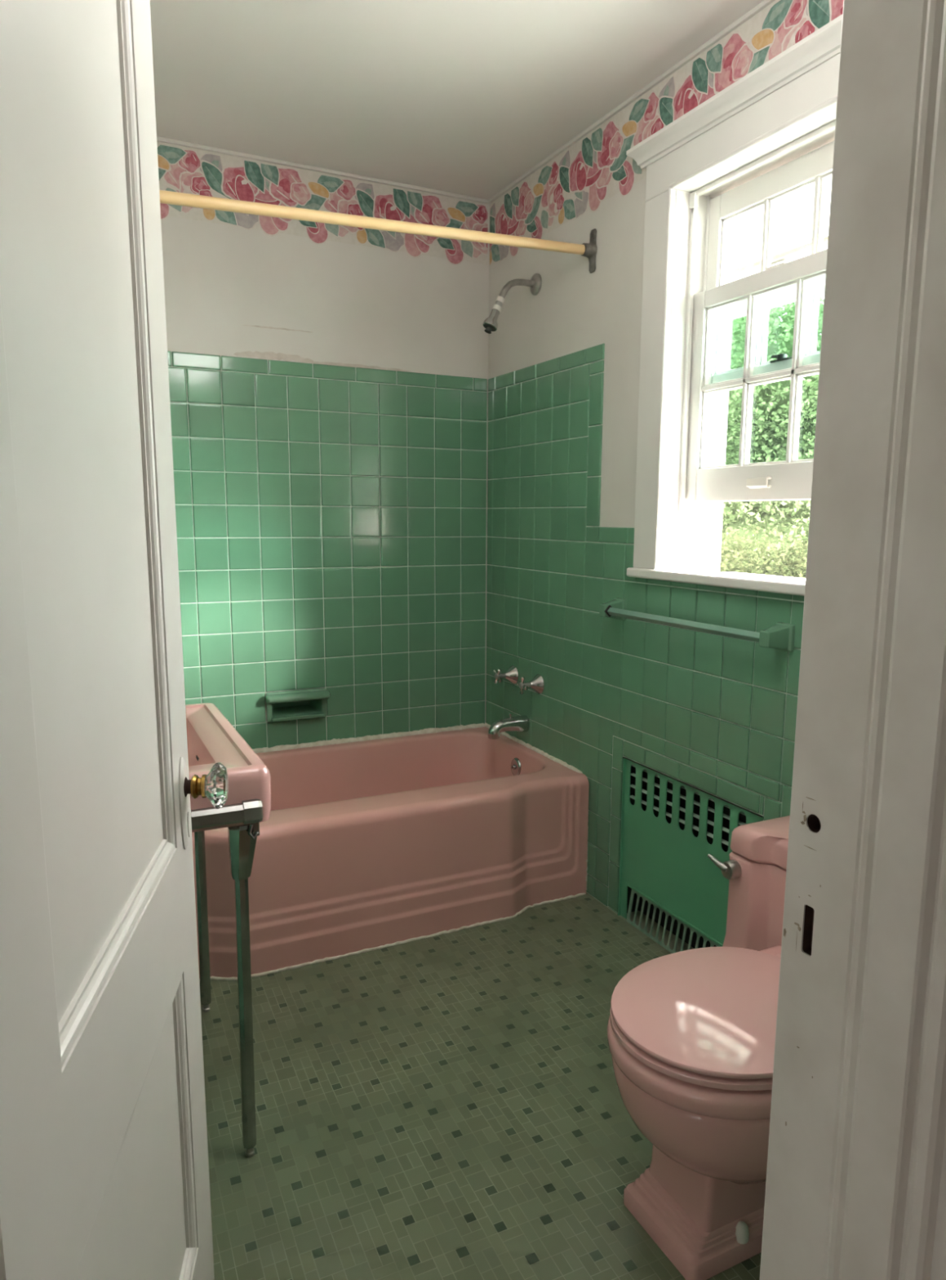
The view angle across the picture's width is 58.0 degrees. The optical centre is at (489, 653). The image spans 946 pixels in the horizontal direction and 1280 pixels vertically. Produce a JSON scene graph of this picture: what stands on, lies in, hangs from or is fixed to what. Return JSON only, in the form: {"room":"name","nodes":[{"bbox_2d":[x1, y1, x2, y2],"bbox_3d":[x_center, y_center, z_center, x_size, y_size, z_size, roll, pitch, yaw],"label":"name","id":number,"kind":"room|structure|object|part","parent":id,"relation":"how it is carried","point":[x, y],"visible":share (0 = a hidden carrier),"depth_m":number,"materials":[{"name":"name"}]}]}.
{"room":"bathroom","nodes":[
{"label":"bathroom","id":0,"kind":"room"},
{"bbox_2d":[156,141,489,749],"bbox_3d":[-0.758,-0.424,3.037,1.970,2.412,0.200,-4,10,-26],"label":"wall","id":1,"kind":"structure","parent":0,"point":[328,383],"depth_m":2.98,"materials":[{"name":"tile"}]},
{"bbox_2d":[265,687,330,722],"bbox_3d":[-0.703,0.179,3.081,0.224,0.106,0.157,-4,10,-26],"label":"soap dish","id":2,"kind":"object","parent":1,"relation":"attached to","point":[286,705],"visible":1,"depth_m":3.05,"materials":[{"name":"green ceramic"}]},
{"bbox_2d":[156,136,488,204],"bbox_3d":[-0.728,-1.593,2.749,1.620,0.012,0.010,-4,10,-26],"label":"trim","id":3,"kind":"structure","parent":1,"relation":"attached to","point":[158,139],"depth_m":2.82,"materials":[{"name":"paint"}]},
{"bbox_2d":[149,0,764,199],"bbox_3d":[-0.133,-1.319,0.714,2.800,0.100,4.600,-4,10,-26],"label":"ceiling","id":4,"kind":"structure","parent":0,"point":[463,97],"depth_m":2.22,"materials":[{"name":"paint"}]},
{"bbox_2d":[199,892,761,1279],"bbox_3d":[-0.150,1.112,1.104,2.800,0.100,4.600,-4,10,-26],"label":"floor","id":5,"kind":"structure","parent":0,"point":[448,1106],"depth_m":1.77,"materials":[{"name":"tile"}]},
{"bbox_2d":[185,702,271,1157],"bbox_3d":[-0.730,0.558,1.757,0.452,0.779,0.649,-4,10,-26],"label":"sink","id":6,"kind":"object","parent":5,"relation":"on","point":[211,739],"visible":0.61,"depth_m":1.59,"materials":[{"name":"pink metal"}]},
{"bbox_3d":[-0.705,0.595,2.089,0.028,0.560,0.024,-4,10,-26],"label":"leg","id":7,"kind":"part","parent":6,"relation":"part of","materials":[{"name":"silver metal"}]},
{"bbox_2d":[185,702,271,832],"bbox_3d":[-0.728,0.242,1.708,0.452,0.140,0.612,-4,10,-26],"label":"basin","id":8,"kind":"object","parent":6,"relation":"in","point":[211,739],"depth_m":1.57,"materials":[{"name":"pink ceramic"}]},
{"bbox_3d":[-0.461,0.674,1.609,0.028,0.560,0.024,-4,10,-26],"label":"leg","id":9,"kind":"part","parent":6,"relation":"part of","materials":[{"name":"silver metal"}]},
{"bbox_2d":[191,722,589,982],"bbox_3d":[-0.558,0.588,2.733,1.626,0.425,0.805,-4,10,-26],"label":"bathtub","id":10,"kind":"object","parent":5,"relation":"on","point":[366,843],"visible":0.62,"depth_m":2.53,"materials":[{"name":"pink ceramic"}]},
{"bbox_3d":[0.089,0.409,3.077,0.027,0.068,0.068,-4,10,-26],"label":"overflow plate","id":11,"kind":"part","parent":10,"relation":"part of","materials":[{"name":"silver metal"}]},
{"bbox_2d":[607,815,790,1279],"bbox_3d":[0.532,0.694,1.550,0.714,0.594,0.601,-4,10,-26],"label":"toilet","id":12,"kind":"object","parent":5,"relation":"on","point":[691,1033],"visible":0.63,"depth_m":1.41,"materials":[{"name":"pink ceramic"}]},
{"bbox_3d":[0.420,0.751,1.490,0.452,0.242,0.376,-4,10,-26],"label":"bowl","id":13,"kind":"part","parent":12,"relation":"part of","materials":[{"name":"pink ceramic"}]},
{"bbox_3d":[0.409,0.621,1.464,0.418,0.016,0.363,-4,10,-26],"label":"seat","id":14,"kind":"part","parent":12,"relation":"part of","materials":[{"name":"pink plastic"}]},
{"bbox_3d":[0.408,0.595,1.459,0.414,0.030,0.362,-4,10,-26],"label":"lid","id":15,"kind":"part","parent":12,"relation":"part of","materials":[{"name":"pink plastic"}]},
{"bbox_3d":[0.492,0.448,1.792,0.035,0.040,0.068,-4,10,-26],"label":"flush lever","id":16,"kind":"part","parent":12,"relation":"part of","materials":[{"name":"silver metal"}]},
{"bbox_3d":[0.721,0.581,1.616,0.300,0.259,0.580,-4,10,-26],"label":"tank","id":17,"kind":"part","parent":12,"relation":"part of","materials":[{"name":"pink ceramic"}]},
{"bbox_3d":[0.744,0.418,1.601,0.255,0.062,0.572,-4,10,-26],"label":"tank lid","id":18,"kind":"part","parent":12,"relation":"part of","materials":[{"name":"pink ceramic"}]},
{"bbox_2d":[485,0,844,914],"bbox_3d":[1.020,-0.163,1.490,0.200,2.412,4.600,-4,10,-26],"label":"wall","id":19,"kind":"structure","parent":0,"point":[714,714],"depth_m":2.59,"materials":[{"name":"tile"}]},
{"bbox_2d":[493,665,518,684],"bbox_3d":[0.057,0.080,3.154,0.080,0.071,0.071,-4,10,-26],"label":"tap","id":20,"kind":"object","parent":19,"relation":"attached to","point":[511,674],"visible":0.99,"depth_m":3.15,"materials":[{"name":"silver metal"}]},
{"bbox_3d":[0.030,0.082,3.140,0.016,0.060,0.060,-4,10,-26],"label":"cross handle","id":21,"kind":"part","parent":20,"relation":"part of","materials":[{"name":"silver metal"}]},
{"bbox_3d":[0.039,0.081,3.145,0.040,0.022,0.022,-4,10,-26],"label":"stem","id":22,"kind":"part","parent":20,"relation":"part of","materials":[{"name":"silver metal"}]},
{"bbox_2d":[488,713,529,739],"bbox_3d":[0.064,0.258,3.080,0.154,0.083,0.058,-4,10,-26],"label":"tub spout","id":23,"kind":"object","parent":19,"relation":"attached to","point":[521,723],"visible":1,"depth_m":3.06,"materials":[{"name":"silver metal"}]},
{"bbox_2d":[482,273,542,333],"bbox_3d":[0.069,-1.161,2.824,0.198,0.208,0.068,-4,10,-26],"label":"shower fixture","id":24,"kind":"object","parent":19,"relation":"attached to","point":[491,324],"visible":1,"depth_m":2.80,"materials":[{"name":"silver metal"}]},
{"bbox_3d":[0.090,-1.204,2.828,0.139,0.078,0.021,-4,10,-26],"label":"arm","id":25,"kind":"part","parent":24,"relation":"part of","materials":[{"name":"silver metal"}]},
{"bbox_2d":[516,674,544,694],"bbox_3d":[0.141,0.108,2.988,0.080,0.071,0.071,-4,10,-26],"label":"tap","id":26,"kind":"object","parent":19,"relation":"attached to","point":[537,683],"visible":1,"depth_m":2.98,"materials":[{"name":"silver metal"}]},
{"bbox_3d":[0.114,0.110,2.975,0.016,0.065,0.065,-4,10,-26],"label":"cross handle","id":27,"kind":"part","parent":26,"relation":"part of","materials":[{"name":"silver metal"}]},
{"bbox_3d":[0.123,0.110,2.979,0.040,0.022,0.022,-4,10,-26],"label":"stem","id":28,"kind":"part","parent":26,"relation":"part of","materials":[{"name":"silver metal"}]},
{"bbox_2d":[488,0,775,203],"bbox_3d":[0.544,-1.469,2.035,0.010,0.012,2.426,-4,10,-26],"label":"trim","id":29,"kind":"structure","parent":19,"relation":"attached to","point":[765,3],"depth_m":2.28,"materials":[{"name":"paint"}]},
{"bbox_2d":[617,756,764,953],"bbox_3d":[0.569,0.602,2.385,0.089,0.510,0.578,-4,10,-26],"label":"radiator cover","id":30,"kind":"object","parent":19,"relation":"attached to","point":[670,826],"visible":0.69,"depth_m":2.42,"materials":[{"name":"green metal"}]},
{"bbox_2d":[626,888,720,953],"bbox_3d":[0.545,0.803,2.386,0.020,0.109,0.517,-4,10,-26],"label":"grille","id":31,"kind":"object","parent":30,"relation":"attached to","point":[713,940],"depth_m":2.46,"materials":[{"name":"green metal"}]},
{"bbox_2d":[599,597,795,651],"bbox_3d":[0.506,-0.084,2.235,0.072,0.064,0.702,-4,10,-26],"label":"towel bar","id":32,"kind":"object","parent":19,"relation":"attached to","point":[781,636],"visible":1,"depth_m":2.09,"materials":[{"name":"green ceramic"}]},
{"bbox_2d":[604,604,611,617],"bbox_3d":[0.351,-0.125,2.496,0.031,0.034,0.008,-4,10,-26],"label":"socket","id":33,"kind":"object","parent":32,"relation":"attached to","point":[607,608],"depth_m":2.49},
{"bbox_3d":[0.361,-0.131,2.521,0.071,0.064,0.054,-4,10,-26],"label":"post","id":34,"kind":"part","parent":32,"relation":"part of","materials":[{"name":"green ceramic"}]},
{"bbox_3d":[0.652,-0.037,1.950,0.071,0.064,0.054,-4,10,-26],"label":"post","id":35,"kind":"part","parent":32,"relation":"part of","materials":[{"name":"green ceramic"}]},
{"bbox_2d":[626,14,842,595],"bbox_3d":[0.701,-0.729,2.066,0.306,1.156,0.891,-4,10,-26],"label":"window","id":36,"kind":"structure","parent":19,"relation":"in","point":[766,138],"depth_m":2.19,"materials":[{"name":"white paint"}]},
{"bbox_3d":[0.589,-1.267,1.920,0.046,0.049,0.891,-4,10,-26],"label":"crown moulding","id":37,"kind":"part","parent":36,"relation":"part of","materials":[{"name":"white paint"}]},
{"bbox_3d":[0.682,-0.648,2.070,0.034,0.544,0.569,-4,10,-26],"label":"frame","id":38,"kind":"part","parent":36,"relation":"part of","materials":[{"name":"white paint"}]},
{"bbox_3d":[0.660,-0.420,2.090,0.018,0.027,0.068,-4,10,-26],"label":"lift handle","id":39,"kind":"part","parent":36,"relation":"part of","materials":[{"name":"white plastic"}]},
{"bbox_3d":[0.751,-0.176,2.182,0.185,0.028,0.575,-4,10,-26],"label":"sill","id":40,"kind":"part","parent":36,"relation":"part of","materials":[{"name":"white paint"}]},
{"bbox_3d":[0.718,-0.913,2.044,0.034,0.492,0.569,-4,10,-26],"label":"frame","id":41,"kind":"part","parent":36,"relation":"part of","materials":[{"name":"white paint"}]},
{"bbox_3d":[-0.040,-0.012,0.500,2.606,2.412,0.180,-4,10,-26],"label":"wall","id":42,"kind":"structure","parent":0,"visible":0},
{"bbox_2d":[0,0,228,1279],"bbox_3d":[-0.389,0.082,0.793,0.149,2.014,0.666,0,9,-4],"label":"door","id":43,"kind":"structure","parent":42,"relation":"in","point":[104,1163],"depth_m":0.75,"materials":[{"name":"white paint"}]},
{"bbox_3d":[-0.352,0.170,1.101,0.027,0.061,0.061,-1,9,-9],"label":"glass knob","id":44,"kind":"part","parent":43,"relation":"part of","materials":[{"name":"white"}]},
{"bbox_2d":[760,0,945,1279],"bbox_3d":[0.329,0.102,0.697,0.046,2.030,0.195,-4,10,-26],"label":"trim","id":45,"kind":"structure","parent":42,"relation":"attached to","point":[855,1188],"depth_m":0.69,"materials":[{"name":"white paint"}]},
{"bbox_3d":[-0.982,-0.175,1.476,0.150,2.412,2.436,-4,10,-26],"label":"wall","id":46,"kind":"structure","parent":0,"visible":0},
{"bbox_2d":[159,190,597,273],"bbox_3d":[-0.418,-1.122,2.194,1.628,0.179,0.042,-4,10,-26],"label":"shower rod","id":47,"kind":"object","parent":46,"relation":"attached to","point":[589,250],"visible":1,"depth_m":2.24,"materials":[{"name":"wood"}]},
{"bbox_3d":[-0.168,-0.145,4.121,0.010,2.825,10.500,-4,10,-26],"label":"wall","id":48,"kind":"structure","parent":0,"visible":0},
{"bbox_2d":[732,177,831,319],"bbox_3d":[0.318,-1.629,4.124,1.075,0.160,10.500,-4,10,-26],"label":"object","id":49,"kind":"structure","parent":48,"relation":"attached to","point":[793,214],"depth_m":2.77,"materials":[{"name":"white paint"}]},
{"label":"outside","id":50,"kind":"structure","parent":0,"visible":0},
{"bbox_3d":[5.875,0.814,7.637,13.790,0.100,26.000,-4,10,-26],"label":"ground","id":51,"kind":"structure","parent":50,"visible":0},
{"bbox_2d":[720,527,752,570],"bbox_3d":[1.177,-0.050,6.461,1.480,2.065,1.681,0,9,-1],"label":"leafy bush","id":52,"kind":"object","parent":51,"relation":"on","point":[725,534],"visible":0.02,"depth_m":5.96,"materials":[{"name":"green plant"}]},
{"bbox_2d":[725,307,787,457],"bbox_3d":[2.688,-2.226,10.920,2.969,4.877,2.942,-4,10,-26],"label":"leafy tree","id":53,"kind":"object","parent":51,"relation":"on","point":[738,344],"visible":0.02,"depth_m":9.85,"materials":[{"name":"green plant"}]},
{"bbox_2d":[719,524,808,577],"bbox_3d":[1.720,0.229,5.051,1.473,1.914,1.462,-4,10,-26],"label":"leafy bush","id":54,"kind":"object","parent":51,"relation":"on","point":[788,568],"visible":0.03,"depth_m":4.91,"materials":[{"name":"green plant"}]},
{"bbox_2d":[721,293,824,572],"bbox_3d":[2.928,-1.408,8.338,2.291,4.087,2.193,-1,9,-7],"label":"leafy tree","id":55,"kind":"object","parent":51,"relation":"on","point":[771,401],"visible":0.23,"depth_m":7.69,"materials":[{"name":"green plant"}]}
]}

